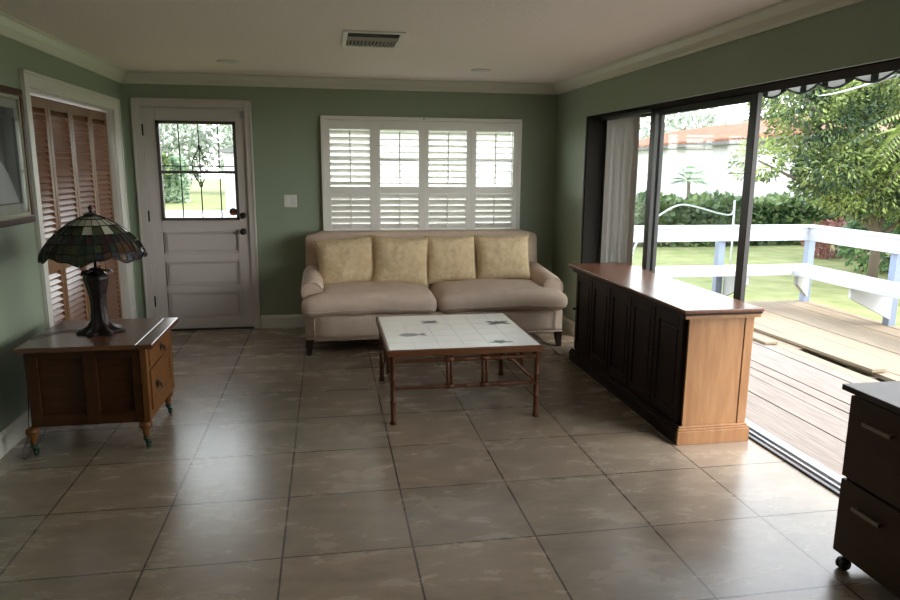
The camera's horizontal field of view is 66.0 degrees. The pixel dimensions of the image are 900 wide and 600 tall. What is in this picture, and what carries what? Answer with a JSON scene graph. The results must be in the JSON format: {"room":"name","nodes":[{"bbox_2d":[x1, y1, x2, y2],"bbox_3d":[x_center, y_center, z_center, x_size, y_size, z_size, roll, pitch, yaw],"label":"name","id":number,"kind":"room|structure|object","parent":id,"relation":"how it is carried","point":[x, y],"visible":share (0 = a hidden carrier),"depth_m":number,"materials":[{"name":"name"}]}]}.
{"room":"living room","nodes":[
{"label":"living room","id":0,"kind":"room"},
{"bbox_2d":[0,35,138,431],"bbox_3d":[-2.286,0.000,1.996,0.140,2.440,9.450,-1,11,-10],"label":"wall","id":1,"kind":"structure","parent":0,"point":[22,318],"depth_m":4.21,"materials":[{"name":"green paint"}]},
{"bbox_2d":[0,409,31,458],"bbox_3d":[-2.041,1.324,1.236,0.016,0.130,7.000,-1,11,-10],"label":"baseboard","id":2,"kind":"structure","parent":1,"relation":"attached to","point":[14,433],"depth_m":4.03,"materials":[{"name":"beige paint"}]},
{"bbox_2d":[0,84,35,227],"bbox_3d":[-2.545,-0.805,3.867,0.030,0.800,0.880,-1,11,-10],"label":"framed picture","id":3,"kind":"object","parent":1,"relation":"attached to","point":[16,193],"visible":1,"depth_m":4.12,"materials":[{"name":"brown wood"}]},
{"bbox_2d":[0,106,22,205],"bbox_3d":[-2.547,-0.805,3.867,0.001,0.560,0.650,-1,11,-10],"label":"print","id":4,"kind":"object","parent":3,"relation":"attached to","point":[11,182],"depth_m":4.07},
{"bbox_2d":[0,11,126,82],"bbox_3d":[-2.183,-1.173,1.891,0.085,0.095,9.250,-1,11,-10],"label":"trim","id":5,"kind":"structure","parent":1,"relation":"attached to","point":[12,28],"depth_m":4.71,"materials":[{"name":"beige paint"}]},
{"bbox_2d":[30,95,122,324],"bbox_3d":[-2.871,-0.475,5.411,0.072,2.035,1.771,-1,11,-10],"label":"door","id":6,"kind":"structure","parent":1,"relation":"in","point":[71,141],"depth_m":5.23,"materials":[{"name":"brown wood"}]},
{"bbox_2d":[18,68,136,329],"bbox_3d":[-2.881,-0.534,5.426,0.168,2.185,2.050,-1,11,-10],"label":"trim","id":7,"kind":"structure","parent":1,"relation":"attached to","point":[30,81],"depth_m":5.31,"materials":[{"name":"white paint"}]},
{"bbox_2d":[121,83,557,318],"bbox_3d":[-0.957,-0.959,7.037,4.650,2.440,0.200,-1,11,-10],"label":"wall","id":8,"kind":"structure","parent":0,"point":[286,131],"depth_m":6.83,"materials":[{"name":"green paint"}]},
{"bbox_2d":[130,97,260,328],"bbox_3d":[-2.445,-0.810,6.786,1.075,2.220,0.228,-1,11,-10],"label":"trim","id":9,"kind":"structure","parent":8,"relation":"attached to","point":[136,103],"depth_m":6.61,"materials":[{"name":"grey paint"}]},
{"bbox_2d":[141,108,252,328],"bbox_3d":[-2.435,-0.765,6.742,0.946,2.118,0.153,-1,11,-7],"label":"door","id":10,"kind":"structure","parent":8,"relation":"in","point":[202,274],"depth_m":6.77,"materials":[{"name":"grey paint"}]},
{"bbox_2d":[162,124,233,216],"bbox_3d":[-2.420,-1.245,6.705,0.720,0.975,0.032,-1,11,-10],"label":"iron grille","id":11,"kind":"object","parent":10,"relation":"attached to","point":[198,149],"depth_m":6.69,"materials":[{"name":"grey metal"}]},
{"bbox_2d":[171,326,253,330],"bbox_3d":[-2.450,0.269,7.014,0.930,0.014,0.230,-1,11,-10],"label":"threshold","id":12,"kind":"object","parent":8,"relation":"attached to","point":[252,326],"depth_m":6.91,"materials":[{"name":"grey wood"}]},
{"bbox_2d":[261,314,304,327],"bbox_3d":[-0.408,0.182,7.245,3.035,0.130,0.016,-1,11,-10],"label":"baseboard","id":13,"kind":"structure","parent":8,"relation":"attached to","point":[293,320],"depth_m":7.01,"materials":[{"name":"beige paint"}]},
{"bbox_2d":[284,195,296,206],"bbox_3d":[-1.569,-0.972,6.815,0.124,0.120,0.012,-1,11,-10],"label":"light switch","id":14,"kind":"object","parent":8,"relation":"attached to","point":[289,200],"visible":1,"depth_m":6.81,"materials":[{"name":"white plastic"}]},
{"bbox_2d":[122,71,556,94],"bbox_3d":[-0.953,-2.083,6.673,4.190,0.095,0.085,-1,11,-10],"label":"trim","id":15,"kind":"structure","parent":8,"relation":"attached to","point":[130,77],"depth_m":6.64,"materials":[{"name":"beige paint"}]},
{"bbox_2d":[324,129,512,223],"bbox_3d":[-0.292,-1.221,7.131,1.985,1.130,0.050,-1,11,-10],"label":"window","id":16,"kind":"structure","parent":8,"relation":"in","point":[511,155],"depth_m":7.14,"materials":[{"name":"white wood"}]},
{"bbox_2d":[320,115,521,230],"bbox_3d":[-0.265,-1.201,6.971,2.013,1.230,0.076,-1,11,-10],"label":"plantation shutters","id":17,"kind":"object","parent":16,"relation":"attached to","point":[344,207],"visible":0.84,"depth_m":6.94,"materials":[{"name":"white paint"}]},
{"bbox_2d":[0,0,783,83],"bbox_3d":[-0.121,-1.346,2.225,4.670,0.150,9.650,-1,11,-10],"label":"ceiling","id":18,"kind":"structure","parent":0,"point":[520,41],"depth_m":4.32,"materials":[{"name":"white paint"}]},
{"bbox_2d":[216,60,239,63],"bbox_3d":[-1.796,-1.929,5.614,0.180,0.008,0.180,-1,11,-10],"label":"recessed light","id":19,"kind":"object","parent":18,"relation":"in","point":[220,61],"visible":1,"depth_m":5.58,"materials":[{"name":"white paint"}]},
{"bbox_2d":[341,30,405,47],"bbox_3d":[-0.513,-1.713,4.572,0.390,0.020,0.540,-1,11,-10],"label":"ceiling vent","id":20,"kind":"object","parent":18,"relation":"in","point":[354,38],"visible":1,"depth_m":4.51,"materials":[{"name":"white metal"}]},
{"bbox_2d":[471,69,491,71],"bbox_3d":[0.271,-1.990,6.012,0.180,0.008,0.180,-1,11,-10],"label":"recessed light","id":21,"kind":"object","parent":18,"relation":"in","point":[473,70],"visible":1,"depth_m":5.98,"materials":[{"name":"white paint"}]},
{"bbox_2d":[0,327,899,599],"bbox_3d":[-0.481,1.191,2.653,5.380,0.120,9.650,-1,11,-10],"label":"floor","id":22,"kind":"structure","parent":0,"point":[275,471],"depth_m":3.47,"materials":[{"name":"tile"}]},
{"bbox_2d":[13,317,178,455],"bbox_3d":[-2.073,0.498,4.204,0.711,0.629,0.720,-1,11,-10],"label":"side table","id":23,"kind":"object","parent":22,"relation":"on","point":[127,376],"visible":1,"depth_m":3.91,"materials":[{"name":"brown wood"}]},
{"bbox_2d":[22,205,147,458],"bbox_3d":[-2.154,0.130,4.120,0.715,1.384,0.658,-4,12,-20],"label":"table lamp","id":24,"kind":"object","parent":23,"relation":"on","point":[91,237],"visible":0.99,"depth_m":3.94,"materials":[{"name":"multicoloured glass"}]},
{"bbox_2d":[301,229,567,355],"bbox_3d":[-0.182,-0.120,6.546,2.374,0.990,1.078,-1,11,-10],"label":"sofa","id":25,"kind":"object","parent":22,"relation":"on","point":[345,310],"visible":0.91,"depth_m":6.15,"materials":[{"name":"fabric"}]},
{"bbox_2d":[313,234,373,284],"bbox_3d":[-0.961,-0.357,6.479,0.610,0.508,0.222,-3,11,-17],"label":"cushion","id":26,"kind":"object","parent":25,"relation":"on","point":[348,259],"visible":0.82,"depth_m":6.41,"materials":[{"name":"fabric"}]},
{"bbox_2d":[301,281,436,317],"bbox_3d":[-0.749,-0.038,6.330,1.171,0.229,0.825,-1,11,-10],"label":"seat cushion","id":27,"kind":"object","parent":25,"relation":"on","point":[356,299],"depth_m":5.99,"materials":[{"name":"fabric"}]},
{"bbox_2d":[371,235,428,287],"bbox_3d":[-0.470,-0.365,6.538,0.572,0.497,0.218,-1,11,-6],"label":"cushion","id":28,"kind":"object","parent":25,"relation":"on","point":[404,260],"visible":0.88,"depth_m":6.47,"materials":[{"name":"fabric"}]},
{"bbox_2d":[423,234,476,283],"bbox_3d":[0.008,-0.392,6.647,0.517,0.462,0.217,-2,11,-12],"label":"cushion","id":29,"kind":"object","parent":25,"relation":"on","point":[449,258],"visible":0.93,"depth_m":6.58,"materials":[{"name":"fabric"}]},
{"bbox_2d":[428,278,567,313],"bbox_3d":[0.422,-0.071,6.532,1.191,0.234,0.825,-1,11,-10],"label":"seat cushion","id":30,"kind":"object","parent":25,"relation":"on","point":[535,295],"depth_m":6.20,"materials":[{"name":"fabric"}]},
{"bbox_2d":[474,234,530,279],"bbox_3d":[0.514,-0.406,6.714,0.561,0.461,0.226,0,11,-3],"label":"cushion","id":31,"kind":"object","parent":25,"relation":"on","point":[499,257],"visible":0.9,"depth_m":6.65,"materials":[{"name":"fabric"}]},
{"bbox_2d":[376,313,542,424],"bbox_3d":[0.017,0.448,4.922,1.009,0.491,1.015,-1,11,-10],"label":"coffee table","id":32,"kind":"object","parent":22,"relation":"on","point":[459,334],"visible":1,"depth_m":4.55,"materials":[{"name":"white tile"}]},
{"bbox_2d":[568,263,763,445],"bbox_3d":[1.403,0.277,4.981,0.503,0.826,1.955,-1,11,-10],"label":"sideboard","id":33,"kind":"object","parent":22,"relation":"on","point":[677,353],"visible":1,"depth_m":4.30,"materials":[{"name":"brown wood"}]},
{"bbox_2d":[833,381,899,598],"bbox_3d":[1.851,0.769,2.576,0.471,0.771,0.655,-1,11,-10],"label":"filing cabinet","id":34,"kind":"object","parent":22,"relation":"on","point":[867,528],"visible":1,"depth_m":2.67,"materials":[{"name":"brown laminate"}]},
{"bbox_2d":[552,0,899,321],"bbox_3d":[2.038,-0.111,2.747,0.260,2.440,9.450,-1,11,-10],"label":"wall","id":35,"kind":"structure","parent":0,"point":[867,31],"depth_m":4.27,"materials":[{"name":"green paint"}]},
{"bbox_2d":[562,315,574,335],"bbox_3d":[1.150,0.221,7.104,0.016,0.130,0.800,-1,11,-10],"label":"baseboard","id":36,"kind":"structure","parent":35,"relation":"attached to","point":[568,325],"depth_m":6.90,"materials":[{"name":"beige paint"}]},
{"bbox_2d":[600,109,651,264],"bbox_3d":[1.466,-0.587,6.032,0.033,2.006,0.980,-1,11,-10],"label":"vertical blind","id":37,"kind":"object","parent":35,"relation":"attached to","point":[622,140],"visible":0.72,"depth_m":5.95,"materials":[{"name":"grey fabric"}]},
{"bbox_2d":[553,0,864,94],"bbox_3d":[1.860,-1.276,2.593,0.085,0.095,9.250,-1,11,-10],"label":"trim","id":38,"kind":"structure","parent":35,"relation":"attached to","point":[785,12],"depth_m":4.14,"materials":[{"name":"beige paint"}]},
{"bbox_2d":[581,58,899,495],"bbox_3d":[1.828,-0.218,4.147,0.310,2.178,4.966,-1,11,-10],"label":"door","id":39,"kind":"structure","parent":35,"relation":"in","point":[596,136],"depth_m":4.50,"materials":[{"name":"brown metal"}]},
{"bbox_2d":[763,70,899,97],"bbox_3d":[2.386,-1.060,2.470,0.381,0.246,7.155,-1,11,-10],"label":"awning","id":40,"kind":"object","parent":35,"relation":"attached to","point":[873,78],"visible":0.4,"depth_m":4.11,"materials":[{"name":"fabric"}]},
{"bbox_2d":[818,74,899,95],"bbox_3d":[4.061,-2.189,7.251,0.018,0.654,8.151,5,12,24],"label":"overhead cable","id":41,"kind":"object","parent":40,"relation":"attached to","point":[895,75],"visible":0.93,"depth_m":5.22,"materials":[{"name":"grey paint"}]},
{"label":"outside","id":42,"kind":"structure","parent":0,"visible":0},
{"bbox_2d":[166,210,236,216],"bbox_3d":[-13.698,-3.525,28.670,23.000,0.015,5.500,-1,11,-10],"label":"driveway","id":43,"kind":"structure","parent":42,"point":[169,213],"depth_m":29.62,"materials":[{"name":"grey concrete"}]},
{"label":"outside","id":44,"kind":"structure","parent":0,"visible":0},
{"bbox_2d":[165,179,899,376],"bbox_3d":[8.713,-4.809,36.819,150.000,0.200,150.000,-1,11,-10],"label":"lawn","id":45,"kind":"structure","parent":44,"point":[772,287],"depth_m":15.52,"materials":[{"name":"green plant"}]},
{"bbox_2d":[162,152,170,178],"bbox_3d":[-15.929,-6.494,35.760,3.086,3.136,2.245,-1,11,-10],"label":"shrub","id":46,"kind":"object","parent":45,"relation":"on","point":[164,158],"visible":0.04,"depth_m":35.81,"materials":[{"name":"green plant"}]},
{"bbox_2d":[163,153,191,202],"bbox_3d":[-16.652,-6.583,38.039,4.538,3.064,2.792,-1,11,-10],"label":"hedge","id":47,"kind":"object","parent":45,"relation":"on","point":[172,183],"visible":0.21,"depth_m":37.47,"materials":[{"name":"green plant"}]},
{"bbox_2d":[160,124,219,184],"bbox_3d":[-20.288,-12.757,50.738,6.944,9.712,7.026,-1,11,-10],"label":"tree","id":48,"kind":"object","parent":45,"relation":"on","point":[189,141],"visible":0.3,"depth_m":50.17,"materials":[{"name":"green plant"}]},
{"bbox_2d":[213,125,232,179],"bbox_3d":[-13.737,-12.314,49.965,6.771,9.234,6.594,-1,11,-10],"label":"tree","id":49,"kind":"object","parent":45,"relation":"on","point":[226,129],"visible":0.03,"depth_m":48.67,"materials":[{"name":"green plant"}]},
{"bbox_2d":[219,148,235,214],"bbox_3d":[-8.092,-5.236,30.633,3.300,2.720,4.600,-1,11,-10],"label":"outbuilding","id":50,"kind":"structure","parent":45,"relation":"on","point":[228,152],"depth_m":28.46,"materials":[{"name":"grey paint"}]},
{"bbox_2d":[639,107,727,138],"bbox_3d":[17.598,-11.839,52.634,7.107,7.770,6.928,-1,11,-10],"label":"tree","id":51,"kind":"object","parent":45,"relation":"on","point":[699,116],"visible":0.27,"depth_m":51.13,"materials":[{"name":"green plant"}]},
{"bbox_2d":[632,200,735,264],"bbox_3d":[4.350,-1.116,12.970,2.093,1.492,0.040,-1,11,-10],"label":"handrail","id":52,"kind":"object","parent":45,"relation":"on","point":[734,205],"visible":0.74,"depth_m":12.98,"materials":[{"name":"grey paint"}]},
{"bbox_2d":[665,159,710,198],"bbox_3d":[6.896,-2.946,20.244,1.307,2.379,1.063,2,11,10],"label":"palm tree","id":53,"kind":"object","parent":45,"relation":"on","point":[689,173],"visible":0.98,"depth_m":20.05,"materials":[{"name":"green plant"}]},
{"bbox_2d":[633,224,899,325],"bbox_3d":[3.835,0.615,4.289,3.490,1.360,9.540,-1,11,-10],"label":"railing","id":54,"kind":"object","parent":45,"relation":"on","point":[881,296],"visible":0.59,"depth_m":8.45,"materials":[{"name":"grey paint"}]},
{"bbox_2d":[633,189,899,247],"bbox_3d":[9.201,-2.239,19.547,14.725,1.753,1.760,-1,11,-10],"label":"hedge","id":55,"kind":"object","parent":45,"relation":"on","point":[769,209],"visible":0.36,"depth_m":18.77,"materials":[{"name":"green plant"}]},
{"bbox_2d":[636,115,898,204],"bbox_3d":[14.794,-6.433,33.598,7.555,4.298,24.060,0,11,-4],"label":"house","id":56,"kind":"structure","parent":45,"relation":"on","point":[711,146],"depth_m":31.34,"materials":[{"name":"grey paint"}]},
{"bbox_2d":[741,91,807,121],"bbox_3d":[23.427,-10.947,48.158,6.911,7.796,6.805,-1,11,-10],"label":"tree","id":57,"kind":"object","parent":45,"relation":"on","point":[747,107],"visible":0.03,"depth_m":48.18,"materials":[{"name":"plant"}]},
{"bbox_2d":[727,73,899,277],"bbox_3d":[7.676,-2.631,11.757,5.914,4.974,3.123,3,11,13],"label":"broadleaf tree","id":58,"kind":"object","parent":45,"relation":"on","point":[871,181],"visible":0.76,"depth_m":11.37,"materials":[{"name":"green plant"}]},
{"bbox_2d":[799,215,867,258],"bbox_3d":[9.174,-1.442,16.460,1.848,1.149,1.322,-1,11,-10],"label":"shrub","id":59,"kind":"object","parent":45,"relation":"on","point":[821,250],"visible":0.28,"depth_m":16.34,"materials":[{"name":"brown plant"}]},
{"bbox_2d":[805,352,886,381],"bbox_3d":[3.788,1.139,4.341,3.530,0.310,9.660,-1,11,-10],"label":"joist","id":60,"kind":"object","parent":45,"relation":"on","point":[811,353],"depth_m":6.76,"materials":[{"name":"brown wood"}]},
{"bbox_2d":[744,300,899,477],"bbox_3d":[3.813,0.964,4.311,3.577,0.043,9.660,-1,11,-10],"label":"deck","id":61,"kind":"object","parent":60,"relation":"on","point":[798,397],"visible":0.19,"depth_m":5.96,"materials":[{"name":"brown wood"}]},
{"bbox_2d":[753,332,777,344],"bbox_3d":[3.079,0.317,7.457,0.140,0.025,1.200,-2,11,-11],"label":"board","id":62,"kind":"object","parent":61,"relation":"on","point":[767,341],"visible":0.44,"depth_m":6.97,"materials":[{"name":"beige wood"}]},
{"bbox_2d":[754,324,885,372],"bbox_3d":[3.499,0.442,6.812,0.140,0.030,1.800,-2,11,-12],"label":"board","id":63,"kind":"object","parent":61,"relation":"on","point":[858,363],"visible":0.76,"depth_m":6.58,"materials":[{"name":"beige wood"}]},
{"bbox_2d":[812,86,899,234],"bbox_3d":[12.231,-3.599,14.586,8.926,5.874,4.679,3,11,12],"label":"broadleaf tree","id":64,"kind":"object","parent":45,"relation":"on","point":[896,121],"visible":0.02,"depth_m":15.41,"materials":[{"name":"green plant"}]},
{"bbox_2d":[834,208,899,273],"bbox_3d":[9.612,-1.069,13.495,3.931,1.572,2.274,6,12,25],"label":"shrub","id":65,"kind":"object","parent":45,"relation":"on","point":[850,253],"visible":0.28,"depth_m":14.10,"materials":[{"name":"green plant"}]},
{"bbox_2d":[837,113,899,190],"bbox_3d":[7.109,-1.498,10.518,2.603,3.214,2.618,-1,11,-10],"label":"tree","id":66,"kind":"object","parent":45,"relation":"on","point":[892,139],"visible":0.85,"depth_m":10.22,"materials":[{"name":"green plant"}]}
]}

